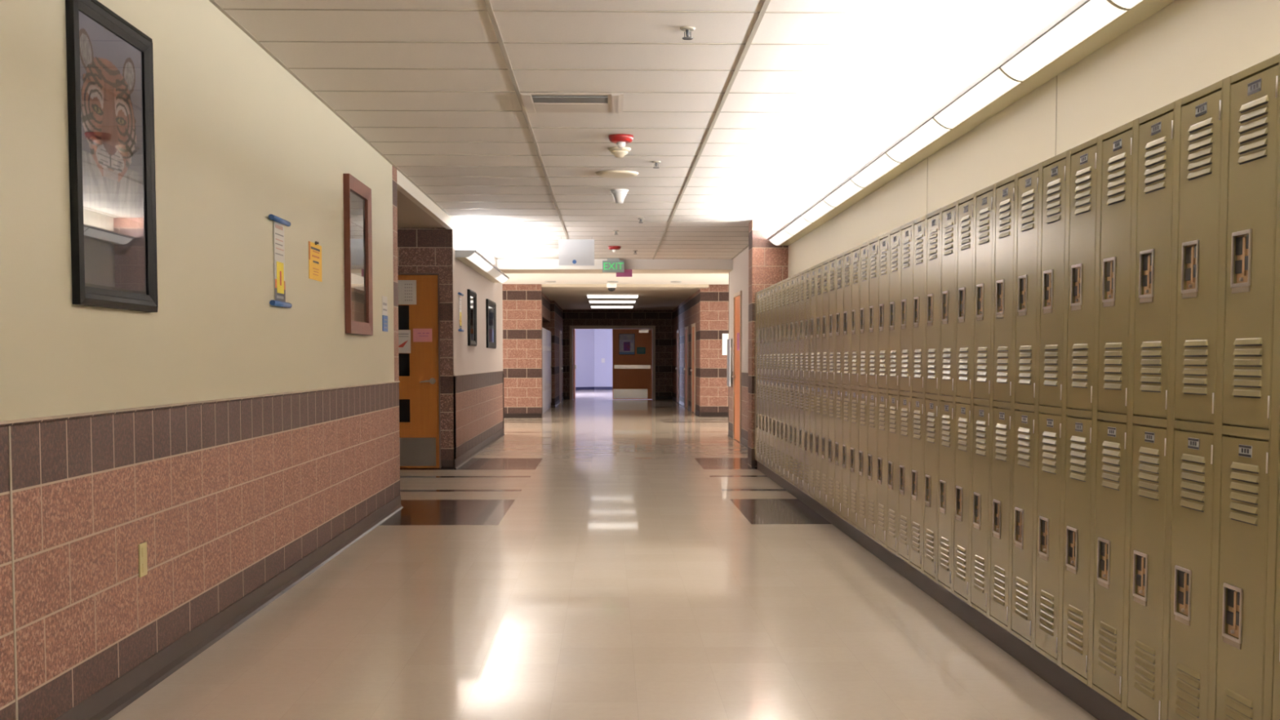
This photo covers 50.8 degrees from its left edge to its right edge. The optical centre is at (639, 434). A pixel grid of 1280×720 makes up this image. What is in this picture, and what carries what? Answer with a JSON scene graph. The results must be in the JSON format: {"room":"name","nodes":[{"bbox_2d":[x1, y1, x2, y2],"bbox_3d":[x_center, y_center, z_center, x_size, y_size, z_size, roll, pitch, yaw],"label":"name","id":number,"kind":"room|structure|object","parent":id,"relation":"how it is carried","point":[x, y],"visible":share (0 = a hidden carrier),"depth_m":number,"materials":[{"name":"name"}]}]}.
{"room":"school corridor","nodes":[
{"label":"school corridor","id":0,"kind":"room"},
{"bbox_2d":[0,0,399,719],"bbox_3d":[-1.891,-0.310,2.529,0.200,2.780,17.170,0,3,-1],"label":"wall","id":1,"kind":"structure","parent":0,"point":[224,498],"depth_m":5.49,"materials":[{"name":"beige paint"}]},
{"bbox_2d":[8,426,17,719],"bbox_3d":[-1.821,0.435,3.914,0.003,0.938,0.011,0,3,-1],"label":"trim","id":2,"kind":"structure","parent":1,"relation":"attached to","point":[9,427],"depth_m":3.91,"materials":[{"name":"beige"}]},
{"bbox_2d":[65,0,158,312],"bbox_3d":[-1.823,-0.950,4.691,0.034,1.018,0.745,0,3,-1],"label":"framed picture","id":3,"kind":"object","parent":1,"relation":"attached to","point":[110,60],"visible":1,"depth_m":4.67,"materials":[{"name":"black"}]},
{"bbox_2d":[78,10,146,294],"bbox_3d":[-1.834,-0.950,4.691,0.001,0.906,0.633,0,3,-1],"label":"print","id":4,"kind":"object","parent":3,"relation":"attached to","point":[111,68],"depth_m":4.68},
{"bbox_2d":[137,542,147,577],"bbox_3d":[-1.841,0.463,4.993,0.008,0.123,0.078,0,3,-1],"label":"outlet cover","id":5,"kind":"object","parent":1,"relation":"attached to","point":[143,569],"visible":1,"depth_m":4.98,"materials":[{"name":"beige plastic"}]},
{"bbox_2d":[0,381,399,426],"bbox_3d":[-1.786,0.042,2.550,0.009,0.016,17.170,0,3,-1],"label":"trim","id":6,"kind":"structure","parent":1,"relation":"attached to","point":[32,420],"depth_m":5.10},
{"bbox_2d":[54,495,403,719],"bbox_3d":[-1.776,1.028,2.606,0.030,0.100,17.170,0,3,-1],"label":"baseboard","id":7,"kind":"structure","parent":1,"relation":"attached to","point":[107,702],"depth_m":5.78,"materials":[{"name":"black"}]},
{"bbox_2d":[268,213,292,307],"bbox_3d":[-1.880,-0.901,7.044,0.028,0.462,0.370,0,3,-1],"label":"banner","id":8,"kind":"object","parent":1,"relation":"attached to","point":[279,300],"visible":1,"depth_m":7.05,"materials":[{"name":"white paper"}]},
{"bbox_2d":[308,240,321,281],"bbox_3d":[-1.914,-1.019,7.946,0.003,0.215,0.345,0,3,-1],"label":"flyer","id":9,"kind":"object","parent":1,"relation":"attached to","point":[314,251],"visible":1,"depth_m":7.92,"materials":[{"name":"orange paper"}]},
{"bbox_2d":[342,173,373,335],"bbox_3d":[-1.926,-1.208,9.225,0.040,1.040,0.820,0,3,-1],"label":"framed picture","id":10,"kind":"object","parent":1,"relation":"attached to","point":[357,227],"visible":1,"depth_m":9.23,"materials":[{"name":"brown wood"}]},
{"bbox_2d":[350,191,365,322],"bbox_3d":[-1.940,-1.208,9.225,0.001,0.887,0.667,0,3,-1],"label":"print","id":11,"kind":"object","parent":10,"relation":"attached to","point":[357,203],"depth_m":9.27},
{"bbox_2d":[382,295,387,315],"bbox_3d":[-1.971,-0.995,10.403,0.004,0.145,0.230,0,3,-1],"label":"room sign","id":12,"kind":"object","parent":1,"relation":"attached to","point":[384,303],"visible":1,"depth_m":10.40,"materials":[{"name":"white paper"}]},
{"bbox_2d":[382,315,387,331],"bbox_3d":[-1.969,-0.859,10.411,0.007,0.122,0.220,0,3,-1],"label":"room sign","id":13,"kind":"object","parent":1,"relation":"attached to","point":[384,318],"visible":1,"depth_m":10.38,"materials":[{"name":"blue plastic"}]},
{"bbox_2d":[396,169,452,229],"bbox_3d":[-2.065,-2.225,12.979,0.062,0.115,3.913,0,3,-1],"label":"trim","id":14,"kind":"structure","parent":1,"relation":"attached to","point":[404,185],"depth_m":12.58,"materials":[{"name":"beige paint"}]},
{"bbox_2d":[396,189,444,227],"bbox_3d":[-2.785,-2.291,12.958,1.500,0.220,3.913,0,3,-1],"label":"ceiling","id":15,"kind":"structure","parent":0,"point":[410,215],"depth_m":13.76,"materials":[{"name":"beige paint"}]},
{"bbox_2d":[397,227,456,460],"bbox_3d":[-2.833,-1.067,15.085,1.500,2.900,0.200,0,3,-1],"label":"wall","id":16,"kind":"structure","parent":0,"point":[420,250],"depth_m":14.96,"materials":[{"name":"brown brick"}]},
{"bbox_2d":[397,272,440,469],"bbox_3d":[-2.720,-0.707,15.041,0.979,2.185,0.174,0,3,-1],"label":"door","id":17,"kind":"structure","parent":16,"relation":"in","point":[420,415],"depth_m":15.03,"materials":[{"name":"brown paint"}]},
{"bbox_2d":[398,329,410,353],"bbox_3d":[-2.662,-1.036,14.997,0.215,0.258,0.002,0,3,-1],"label":"notice","id":18,"kind":"object","parent":17,"relation":"attached to","point":[404,335],"visible":0.66,"depth_m":15.00,"materials":[{"name":"white paper"}]},
{"bbox_2d":[398,280,416,304],"bbox_3d":[-2.603,-1.582,14.973,0.233,0.270,0.002,0,3,-1],"label":"notice","id":19,"kind":"object","parent":17,"relation":"attached to","point":[406,288],"visible":0.96,"depth_m":14.97,"materials":[{"name":"white paper"}]},
{"bbox_2d":[413,328,431,342],"bbox_3d":[-2.422,-1.107,15.004,0.212,0.148,0.002,0,3,-1],"label":"notice","id":20,"kind":"object","parent":17,"relation":"attached to","point":[419,335],"visible":1,"depth_m":15.00,"materials":[{"name":"pink paper"}]},
{"bbox_2d":[440,460,453,469],"bbox_3d":[-2.152,0.336,15.064,0.144,0.100,0.030,0,3,-1],"label":"baseboard","id":21,"kind":"structure","parent":16,"relation":"attached to","point":[445,464],"depth_m":15.07,"materials":[{"name":"black"}]},
{"bbox_2d":[452,219,502,459],"bbox_3d":[-2.261,-1.198,18.516,0.201,2.780,7.037,0,3,-1],"label":"wall","id":22,"kind":"structure","parent":0,"point":[477,370],"depth_m":17.50,"materials":[{"name":"beige paint"}]},
{"bbox_2d":[457,292,464,332],"bbox_3d":[-2.080,-1.422,15.661,0.028,0.447,0.380,0,3,-1],"label":"banner","id":23,"kind":"object","parent":22,"relation":"attached to","point":[460,294],"visible":1,"depth_m":15.63,"materials":[{"name":"white paper"}]},
{"bbox_2d":[467,288,476,346],"bbox_3d":[-2.107,-1.461,16.936,0.035,0.690,0.830,0,3,-1],"label":"framed picture","id":24,"kind":"object","parent":22,"relation":"attached to","point":[472,295],"visible":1,"depth_m":16.97,"materials":[{"name":"black"}]},
{"bbox_2d":[453,428,504,469],"bbox_3d":[-2.147,0.140,18.593,0.030,0.100,7.037,0,3,-1],"label":"baseboard","id":25,"kind":"structure","parent":22,"relation":"attached to","point":[465,457],"depth_m":17.55,"materials":[{"name":"black"}]},
{"bbox_2d":[454,249,509,283],"bbox_3d":[-2.026,-2.182,17.724,0.235,0.084,5.088,0,3,-1],"label":"wall light","id":26,"kind":"object","parent":22,"relation":"attached to","point":[473,259],"visible":1,"depth_m":16.71,"materials":[{"name":"beige plastic"}]},
{"bbox_2d":[485,298,496,348],"bbox_3d":[-2.171,-1.608,19.681,0.035,0.690,1.330,0,3,-1],"label":"framed picture","id":27,"kind":"object","parent":22,"relation":"attached to","point":[491,306],"visible":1,"depth_m":19.69,"materials":[{"name":"black"}]},
{"bbox_2d":[502,284,542,417],"bbox_3d":[-5.863,-1.802,28.310,7.593,2.900,0.350,0,3,-1],"label":"wall","id":28,"kind":"structure","parent":0,"point":[522,303],"depth_m":28.21,"materials":[{"name":"brick"}]},
{"bbox_2d":[503,413,542,417],"bbox_3d":[-5.859,-0.394,28.198,7.593,0.100,0.030,0,3,-1],"label":"baseboard","id":29,"kind":"structure","parent":28,"relation":"attached to","point":[505,415],"depth_m":28.28,"materials":[{"name":"black"}]},
{"bbox_2d":[544,328,546,412],"bbox_3d":[-2.406,-1.500,31.443,0.410,1.950,0.499,0,3,-1],"label":"door","id":30,"kind":"structure","parent":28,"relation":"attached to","point":[544,329],"depth_m":31.59,"materials":[{"name":"grey paint"}]},
{"bbox_2d":[542,292,563,406],"bbox_3d":[-2.513,-2.171,34.940,0.600,2.900,12.770,0,3,-1],"label":"wall","id":31,"kind":"structure","parent":0,"point":[552,313],"depth_m":34.96,"materials":[{"name":"brown brick"}]},
{"bbox_2d":[559,330,562,402],"bbox_3d":[-2.272,-1.960,38.809,0.061,2.050,1.080,0,3,-1],"label":"door","id":32,"kind":"structure","parent":31,"relation":"in","point":[560,331],"depth_m":38.30,"materials":[{"name":"beige paint"}]},
{"bbox_2d":[574,328,612,386],"bbox_3d":[-0.962,-3.339,55.077,7.747,3.000,1.494,-1,3,-17],"label":"wall","id":33,"kind":"structure","parent":0,"point":[592,345],"depth_m":55.35,"materials":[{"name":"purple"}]},
{"bbox_2d":[575,386,612,390],"bbox_3d":[-0.960,-1.891,55.057,7.703,0.110,1.338,-1,3,-17],"label":"baseboard","id":34,"kind":"structure","parent":33,"relation":"attached to","point":[576,388],"depth_m":55.40,"materials":[{"name":"blue"}]},
{"bbox_2d":[108,389,1097,719],"bbox_3d":[-0.583,-0.176,25.172,18.000,0.001,62.700,0,3,-1],"label":"floor","id":35,"kind":"structure","parent":0,"point":[603,557],"depth_m":6.58,"materials":[{"name":"tile"}]},
{"bbox_2d":[502,273,728,284],"bbox_3d":[-0.584,-3.022,25.034,18.000,0.100,6.340,0,3,-1],"label":"ceiling","id":36,"kind":"structure","parent":0,"point":[514,278],"depth_m":26.29,"materials":[{"name":"white paint"}]},
{"bbox_2d":[563,310,672,399],"bbox_3d":[-0.814,-2.533,41.456,4.300,2.900,0.200,0,3,-1],"label":"wall","id":37,"kind":"structure","parent":0,"point":[662,320],"depth_m":41.33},
{"bbox_2d":[569,325,655,399],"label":"door","id":38,"kind":"structure","parent":37,"relation":"in","point":[633,376],"depth_m":41.40,"materials":[{"name":"brown wood"}]},
{"bbox_2d":[618,333,635,355],"bbox_3d":[-0.403,-2.778,41.368,0.494,0.650,0.006,0,3,-1],"label":"poster","id":39,"kind":"object","parent":38,"relation":"attached to","point":[626,341],"visible":1,"depth_m":41.36,"materials":[{"name":"grey paper"}]},
{"bbox_2d":[541,284,708,310],"bbox_3d":[-0.770,-3.537,34.789,4.120,0.155,13.200,0,3,-1],"label":"ceiling","id":40,"kind":"structure","parent":0,"point":[567,296],"depth_m":31.38,"materials":[{"name":"beige"}]},
{"bbox_2d":[590,305,633,308],"bbox_3d":[-0.786,-3.595,37.826,1.210,0.064,0.750,0,3,-1],"label":"ceiling light","id":41,"kind":"object","parent":40,"relation":"attached to","point":[591,306],"visible":1,"depth_m":37.49,"materials":[{"name":"white plastic"}]},
{"bbox_2d":[588,299,635,302],"bbox_3d":[-0.707,-3.406,34.432,1.210,0.064,0.750,0,3,-1],"label":"ceiling light","id":42,"kind":"object","parent":40,"relation":"attached to","point":[589,300],"visible":1,"depth_m":34.08,"materials":[{"name":"white plastic"}]},
{"bbox_2d":[586,293,639,297],"bbox_3d":[-0.640,-3.246,31.537,1.210,0.064,0.750,0,3,-1],"label":"ceiling light","id":43,"kind":"object","parent":40,"relation":"attached to","point":[589,295],"visible":1,"depth_m":31.18,"materials":[{"name":"white plastic"}]},
{"bbox_2d":[208,0,1070,259],"bbox_3d":[-0.040,-2.021,7.400,4.131,0.104,27.000,0,3,-1],"label":"ceiling","id":44,"kind":"structure","parent":0,"point":[769,104],"depth_m":7.84,"materials":[{"name":"tile"}]},
{"bbox_2d":[520,93,623,113],"bbox_3d":[-0.404,-2.006,8.164,0.605,0.011,0.590,0,3,-1],"label":"ceiling vent","id":45,"kind":"object","parent":44,"relation":"in","point":[612,103],"visible":1,"depth_m":8.12,"materials":[{"name":"beige metal"}]},
{"bbox_2d":[558,236,594,265],"bbox_3d":[-0.805,-2.328,17.082,0.452,0.365,0.012,0,3,-1],"label":"board","id":46,"kind":"object","parent":44,"relation":"hanging from","point":[571,251],"visible":1,"depth_m":17.08,"materials":[{"name":"white plastic"}]},
{"bbox_2d":[602,257,624,272],"bbox_3d":[-0.411,-2.607,20.763,0.335,0.214,0.060,0,3,-1],"label":"exit sign","id":47,"kind":"object","parent":44,"relation":"hanging from","point":[611,265],"visible":1,"depth_m":20.75,"materials":[{"name":"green plastic"}]},
{"bbox_2d":[595,169,638,177],"bbox_3d":[-0.193,-2.176,11.265,0.364,0.022,0.364,0,3,-1],"label":"plate","id":48,"kind":"object","parent":44,"relation":"attached to","point":[613,173],"visible":1,"depth_m":11.18,"materials":[{"name":"beige plastic"}]},
{"bbox_2d":[610,189,628,204],"bbox_3d":[-0.190,-2.187,12.397,0.170,0.124,0.170,0,3,-1],"label":"detector","id":49,"kind":"object","parent":44,"relation":"attached to","point":[619,195],"visible":1,"depth_m":12.35,"materials":[{"name":"white plastic"}]},
{"bbox_2d":[608,146,631,158],"bbox_3d":[-0.152,-2.079,9.949,0.170,0.070,0.170,0,3,-1],"label":"smoke detector","id":50,"kind":"object","parent":44,"relation":"attached to","point":[618,153],"visible":0.98,"depth_m":9.90,"materials":[{"name":"beige plastic"}]},
{"bbox_2d":[608,133,633,148],"bbox_3d":[-0.132,-2.041,9.396,0.176,0.084,0.176,0,3,-1],"label":"fire alarm","id":51,"kind":"object","parent":44,"relation":"attached to","point":[620,140],"visible":1,"depth_m":9.34,"materials":[{"name":"red plastic"}]},
{"bbox_2d":[680,26,695,39],"bbox_3d":[0.224,-1.888,6.339,0.072,0.050,0.072,0,3,-1],"label":"sprinkler head","id":52,"kind":"object","parent":44,"relation":"attached to","point":[687,29],"visible":1,"depth_m":6.33},
{"bbox_2d":[672,289,699,410],"bbox_3d":[1.316,-2.187,35.243,0.330,2.900,12.340,0,3,-1],"label":"wall","id":53,"kind":"structure","parent":0,"point":[686,313],"depth_m":34.26,"materials":[{"name":"brown brick"}]},
{"bbox_2d":[675,329,679,403],"bbox_3d":[1.056,-1.920,38.087,0.061,2.050,1.080,0,3,-1],"label":"door","id":54,"kind":"structure","parent":53,"relation":"in","point":[677,331],"depth_m":38.10,"materials":[{"name":"beige paint"}]},
{"bbox_2d":[684,326,688,408],"bbox_3d":[1.154,-1.687,33.895,0.061,2.050,1.080,0,3,-1],"label":"door","id":55,"kind":"structure","parent":53,"relation":"in","point":[686,369],"depth_m":33.70,"materials":[{"name":"beige paint"}]},
{"bbox_2d":[690,323,695,413],"bbox_3d":[1.218,-1.532,31.100,0.061,2.050,1.080,0,3,-1],"label":"door","id":56,"kind":"structure","parent":53,"relation":"in","point":[693,326],"depth_m":31.12,"materials":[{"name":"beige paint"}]},
{"bbox_2d":[698,284,728,417],"bbox_3d":[4.804,-1.841,29.012,7.045,2.900,0.300,0,3,-1],"label":"wall","id":57,"kind":"structure","parent":0,"point":[713,300],"depth_m":28.78,"materials":[{"name":"brick"}]},
{"bbox_2d":[700,412,728,417],"bbox_3d":[4.808,-0.434,28.925,7.045,0.100,0.030,0,3,-1],"label":"baseboard","id":58,"kind":"structure","parent":57,"relation":"attached to","point":[702,414],"depth_m":28.85,"materials":[{"name":"black"}]},
{"bbox_2d":[722,333,728,355],"bbox_3d":[1.844,-1.928,28.776,0.175,0.460,0.021,0,3,-1],"label":"wall sign","id":59,"kind":"object","parent":57,"relation":"attached to","point":[725,336],"visible":0.59,"depth_m":28.76,"materials":[{"name":"white plastic"}]},
{"bbox_2d":[728,246,748,439],"bbox_3d":[1.600,-1.249,18.531,0.200,2.880,6.180,0,3,-1],"label":"wall","id":60,"kind":"structure","parent":0,"point":[739,275],"depth_m":19.42,"materials":[{"name":"beige paint"}]},
{"bbox_2d":[496,258,733,273],"bbox_3d":[-0.414,-2.779,21.375,4.231,0.380,1.000,0,3,-1],"label":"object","id":61,"kind":"structure","parent":60,"relation":"attached to","point":[505,265],"depth_m":20.90,"materials":[{"name":"white paint"}]},
{"bbox_2d":[726,338,732,386],"bbox_3d":[1.414,-1.137,21.298,0.041,0.750,0.540,0,3,-1],"label":"panel","id":62,"kind":"object","parent":60,"relation":"attached to","point":[729,374],"visible":1,"depth_m":21.07,"materials":[{"name":"silver metal"}]},
{"bbox_2d":[732,290,742,443],"bbox_3d":[1.498,-1.006,20.115,0.170,2.220,1.100,0,3,-1],"label":"door","id":63,"kind":"structure","parent":60,"relation":"in","point":[737,310],"depth_m":20.15,"materials":[{"name":"brown wood"}]},
{"bbox_2d":[747,219,788,468],"bbox_3d":[1.546,-1.066,15.244,0.600,2.880,0.400,0,3,-1],"label":"wall","id":64,"kind":"structure","parent":0,"point":[768,263],"depth_m":15.00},
{"bbox_2d":[787,0,1279,277],"bbox_3d":[1.994,-0.472,4.548,0.202,2.880,21.040,0,3,-1],"label":"wall","id":65,"kind":"structure","parent":0,"point":[1185,47],"depth_m":5.81,"materials":[{"name":"beige paint"}]},
{"bbox_2d":[756,460,1137,719],"bbox_3d":[1.619,0.660,9.091,0.337,0.114,12.075,0,3,-1],"label":"baseboard","id":66,"kind":"structure","parent":65,"relation":"attached to","point":[1091,701],"depth_m":5.98,"materials":[{"name":"brown"}]},
{"bbox_2d":[754,292,756,459],"bbox_3d":[1.464,-0.649,14.970,0.369,1.848,0.186,0,3,-1],"label":"filler panel","id":67,"kind":"object","parent":66,"relation":"on","point":[755,294],"visible":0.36,"depth_m":14.94,"materials":[{"name":"brown paint"}]},
{"bbox_2d":[755,291,759,461],"bbox_3d":[1.466,-0.635,14.723,0.376,1.848,0.303,0,3,-1],"label":"locker","id":68,"kind":"object","parent":66,"relation":"on","point":[757,292],"visible":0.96,"depth_m":14.72,"materials":[{"name":"brown paint"}]},
{"bbox_2d":[758,289,762,463],"bbox_3d":[1.474,-0.619,14.419,0.376,1.848,0.303,0,3,-1],"label":"locker","id":69,"kind":"object","parent":66,"relation":"on","point":[761,291],"visible":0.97,"depth_m":14.42,"materials":[{"name":"brown paint"}]},
{"bbox_2d":[761,288,765,466],"bbox_3d":[1.481,-0.602,14.115,0.376,1.848,0.303,0,3,-1],"label":"locker","id":70,"kind":"object","parent":66,"relation":"on","point":[763,418],"visible":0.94,"depth_m":14.12,"materials":[{"name":"brown paint"}]},
{"bbox_2d":[764,286,769,468],"bbox_3d":[1.488,-0.585,13.811,0.376,1.848,0.303,0,3,-1],"label":"locker","id":71,"kind":"object","parent":66,"relation":"on","point":[767,289],"visible":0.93,"depth_m":13.79,"materials":[{"name":"beige metal"}]},
{"bbox_2d":[768,284,773,471],"bbox_3d":[1.495,-0.568,13.506,0.376,1.848,0.303,0,3,-1],"label":"locker","id":72,"kind":"object","parent":66,"relation":"on","point":[771,322],"visible":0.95,"depth_m":13.50,"materials":[{"name":"beige metal"}]},
{"bbox_2d":[772,283,777,473],"bbox_3d":[1.502,-0.551,13.202,0.376,1.848,0.303,0,3,-1],"label":"locker","id":73,"kind":"object","parent":66,"relation":"on","point":[775,286],"visible":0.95,"depth_m":13.19,"materials":[{"name":"beige metal"}]},
{"bbox_2d":[776,280,781,476],"bbox_3d":[1.509,-0.534,12.898,0.376,1.848,0.303,0,3,-1],"label":"locker","id":74,"kind":"object","parent":66,"relation":"on","point":[779,284],"visible":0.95,"depth_m":12.89,"materials":[{"name":"beige metal"}]},
{"bbox_2d":[780,279,785,479],"bbox_3d":[1.516,-0.517,12.594,0.376,1.848,0.303,0,3,-1],"label":"locker","id":75,"kind":"object","parent":66,"relation":"on","point":[783,282],"visible":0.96,"depth_m":12.58,"materials":[{"name":"beige metal"}]},
{"bbox_2d":[784,276,790,481],"bbox_3d":[1.523,-0.500,12.289,0.376,1.848,0.303,0,3,-1],"label":"locker","id":76,"kind":"object","parent":66,"relation":"on","point":[787,280],"visible":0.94,"depth_m":12.27,"materials":[{"name":"beige metal"}]},
{"bbox_2d":[788,275,794,484],"bbox_3d":[1.530,-0.483,11.985,0.376,1.848,0.303,0,3,-1],"label":"locker","id":77,"kind":"object","parent":66,"relation":"on","point":[792,278],"visible":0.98,"depth_m":11.99,"materials":[{"name":"beige metal"}]},
{"bbox_2d":[793,272,799,488],"bbox_3d":[1.537,-0.466,11.681,0.376,1.848,0.303,0,3,-1],"label":"locker","id":78,"kind":"object","parent":66,"relation":"on","point":[796,276],"visible":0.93,"depth_m":11.68,"materials":[{"name":"beige metal"}]},
{"bbox_2d":[798,270,804,492],"bbox_3d":[1.544,-0.450,11.377,0.376,1.848,0.303,0,3,-1],"label":"locker","id":79,"kind":"object","parent":66,"relation":"on","point":[802,275],"visible":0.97,"depth_m":11.37,"materials":[{"name":"beige metal"}]},
{"bbox_2d":[803,268,809,495],"bbox_3d":[1.551,-0.433,11.072,0.376,1.848,0.303,0,3,-1],"label":"locker","id":80,"kind":"object","parent":66,"relation":"on","point":[806,294],"visible":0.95,"depth_m":11.06,"materials":[{"name":"beige metal"}]},
{"bbox_2d":[808,265,816,498],"bbox_3d":[1.558,-0.416,10.768,0.376,1.848,0.303,0,3,-1],"label":"locker","id":81,"kind":"object","parent":66,"relation":"on","point":[812,270],"visible":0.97,"depth_m":10.75,"materials":[{"name":"beige metal"}]},
{"bbox_2d":[813,262,822,503],"bbox_3d":[1.565,-0.399,10.464,0.376,1.848,0.303,0,3,-1],"label":"locker","id":82,"kind":"object","parent":66,"relation":"on","point":[819,267],"visible":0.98,"depth_m":10.46,"materials":[{"name":"beige metal"}]},
{"bbox_2d":[820,259,828,507],"bbox_3d":[1.573,-0.382,10.160,0.376,1.848,0.303,0,3,-1],"label":"locker","id":83,"kind":"object","parent":66,"relation":"on","point":[825,264],"visible":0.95,"depth_m":10.15,"materials":[{"name":"beige metal"}]},
{"bbox_2d":[826,256,835,512],"bbox_3d":[1.580,-0.365,9.855,0.376,1.848,0.303,0,3,-1],"label":"locker","id":84,"kind":"object","parent":66,"relation":"on","point":[831,318],"visible":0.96,"depth_m":9.84,"materials":[{"name":"beige metal"}]},
{"bbox_2d":[833,253,843,517],"bbox_3d":[1.587,-0.348,9.551,0.376,1.848,0.303,0,3,-1],"label":"locker","id":85,"kind":"object","parent":66,"relation":"on","point":[839,259],"visible":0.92,"depth_m":9.55,"materials":[{"name":"beige metal"}]},
{"bbox_2d":[840,249,850,522],"bbox_3d":[1.594,-0.331,9.247,0.376,1.848,0.303,0,3,-1],"label":"locker","id":86,"kind":"object","parent":66,"relation":"on","point":[846,255],"visible":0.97,"depth_m":9.24,"materials":[{"name":"beige metal"}]},
{"bbox_2d":[848,245,859,528],"bbox_3d":[1.601,-0.314,8.943,0.376,1.848,0.303,0,3,-1],"label":"locker","id":87,"kind":"object","parent":66,"relation":"on","point":[854,322],"visible":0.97,"depth_m":8.93,"materials":[{"name":"beige metal"}]},
{"bbox_2d":[856,241,868,533],"bbox_3d":[1.608,-0.297,8.638,0.376,1.848,0.303,0,3,-1],"label":"locker","id":88,"kind":"object","parent":66,"relation":"on","point":[864,248],"visible":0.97,"depth_m":8.63,"materials":[{"name":"beige metal"}]},
{"bbox_2d":[865,236,878,540],"bbox_3d":[1.615,-0.281,8.334,0.376,1.848,0.303,0,3,-1],"label":"locker","id":89,"kind":"object","parent":66,"relation":"on","point":[873,244],"visible":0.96,"depth_m":8.32,"materials":[{"name":"beige metal"}]},
{"bbox_2d":[875,232,888,547],"bbox_3d":[1.622,-0.264,8.030,0.376,1.848,0.303,0,3,-1],"label":"locker","id":90,"kind":"object","parent":66,"relation":"on","point":[882,244],"visible":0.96,"depth_m":8.02,"materials":[{"name":"beige metal"}]},
{"bbox_2d":[884,226,899,555],"bbox_3d":[1.629,-0.247,7.726,0.376,1.848,0.303,0,3,-1],"label":"locker","id":91,"kind":"object","parent":66,"relation":"on","point":[893,235],"visible":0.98,"depth_m":7.72,"materials":[{"name":"beige metal"}]},
{"bbox_2d":[896,221,911,563],"bbox_3d":[1.636,-0.230,7.421,0.376,1.848,0.303,0,3,-1],"label":"locker","id":92,"kind":"object","parent":66,"relation":"on","point":[905,231],"visible":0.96,"depth_m":7.41,"materials":[{"name":"beige metal"}]},
{"bbox_2d":[908,215,925,572],"bbox_3d":[1.643,-0.213,7.117,0.376,1.848,0.303,0,3,-1],"label":"locker","id":93,"kind":"object","parent":66,"relation":"on","point":[918,225],"visible":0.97,"depth_m":7.11,"materials":[{"name":"beige metal"}]},
{"bbox_2d":[921,208,940,582],"bbox_3d":[1.650,-0.196,6.813,0.376,1.848,0.303,0,3,-1],"label":"locker","id":94,"kind":"object","parent":66,"relation":"on","point":[929,440],"visible":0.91,"depth_m":6.81,"materials":[{"name":"beige metal"}]},
{"bbox_2d":[935,201,955,592],"bbox_3d":[1.657,-0.179,6.509,0.376,1.848,0.303,0,3,-1],"label":"locker","id":95,"kind":"object","parent":66,"relation":"on","point":[948,213],"visible":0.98,"depth_m":6.50,"materials":[{"name":"beige metal"}]},
{"bbox_2d":[951,193,973,604],"bbox_3d":[1.665,-0.162,6.204,0.376,1.848,0.303,0,3,-1],"label":"locker","id":96,"kind":"object","parent":66,"relation":"on","point":[965,206],"visible":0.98,"depth_m":6.19,"materials":[{"name":"beige metal"}]},
{"bbox_2d":[968,184,993,617],"bbox_3d":[1.672,-0.145,5.900,0.376,1.848,0.303,0,3,-1],"label":"locker","id":97,"kind":"object","parent":66,"relation":"on","point":[983,198],"visible":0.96,"depth_m":5.89,"materials":[{"name":"beige metal"}]},
{"bbox_2d":[986,174,1014,631],"bbox_3d":[1.679,-0.128,5.596,0.376,1.848,0.303,0,3,-1],"label":"locker","id":98,"kind":"object","parent":66,"relation":"on","point":[1003,196],"visible":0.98,"depth_m":5.59,"materials":[{"name":"beige metal"}]},
{"bbox_2d":[1008,163,1039,646],"bbox_3d":[1.686,-0.112,5.292,0.376,1.848,0.303,0,3,-1],"label":"locker","id":99,"kind":"object","parent":66,"relation":"on","point":[1026,181],"visible":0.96,"depth_m":5.28,"materials":[{"name":"beige metal"}]},
{"bbox_2d":[1031,151,1066,665],"bbox_3d":[1.693,-0.095,4.987,0.376,1.848,0.303,0,3,-1],"label":"locker","id":100,"kind":"object","parent":66,"relation":"on","point":[1052,171],"visible":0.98,"depth_m":4.98,"materials":[{"name":"beige metal"}]},
{"bbox_2d":[1057,136,1097,684],"bbox_3d":[1.700,-0.078,4.683,0.376,1.848,0.303,0,3,-1],"label":"locker","id":101,"kind":"object","parent":66,"relation":"on","point":[1082,159],"visible":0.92,"depth_m":4.67,"materials":[{"name":"beige metal"}]},
{"bbox_2d":[1087,120,1133,708],"bbox_3d":[1.707,-0.061,4.379,0.376,1.848,0.303,0,3,-1],"label":"locker","id":102,"kind":"object","parent":66,"relation":"on","point":[1115,146],"visible":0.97,"depth_m":4.37,"materials":[{"name":"beige metal"}]},
{"bbox_2d":[1121,101,1174,719],"bbox_3d":[1.714,-0.044,4.075,0.376,1.848,0.303,0,3,-1],"label":"locker","id":103,"kind":"object","parent":66,"relation":"on","point":[1153,162],"visible":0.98,"depth_m":4.06,"materials":[{"name":"beige metal"}]},
{"bbox_2d":[1161,79,1222,719],"bbox_3d":[1.721,-0.027,3.771,0.376,1.848,0.303,0,3,-1],"label":"locker","id":104,"kind":"object","parent":66,"relation":"on","point":[1197,127],"visible":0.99,"depth_m":3.76,"materials":[{"name":"beige metal"}]},
{"bbox_2d":[1208,53,1279,719],"bbox_3d":[1.728,-0.010,3.466,0.376,1.848,0.303,0,3,-1],"label":"locker","id":105,"kind":"object","parent":66,"relation":"on","point":[1251,95],"visible":1,"depth_m":3.45,"materials":[{"name":"beige metal"}]},
{"bbox_2d":[1262,89,1279,719],"bbox_3d":[1.735,0.007,3.162,0.376,1.848,0.303,0,3,-1],"label":"locker","id":106,"kind":"object","parent":66,"relation":"on","point":[1272,656],"visible":1,"depth_m":3.29,"materials":[{"name":"beige metal"}]},
{"bbox_2d":[767,0,1175,245],"bbox_3d":[1.767,-1.577,4.866,0.235,0.084,20.200,0,3,-1],"label":"wall light","id":107,"kind":"object","parent":65,"relation":"attached to","point":[1086,26],"visible":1,"depth_m":6.47,"materials":[{"name":"beige plastic"}]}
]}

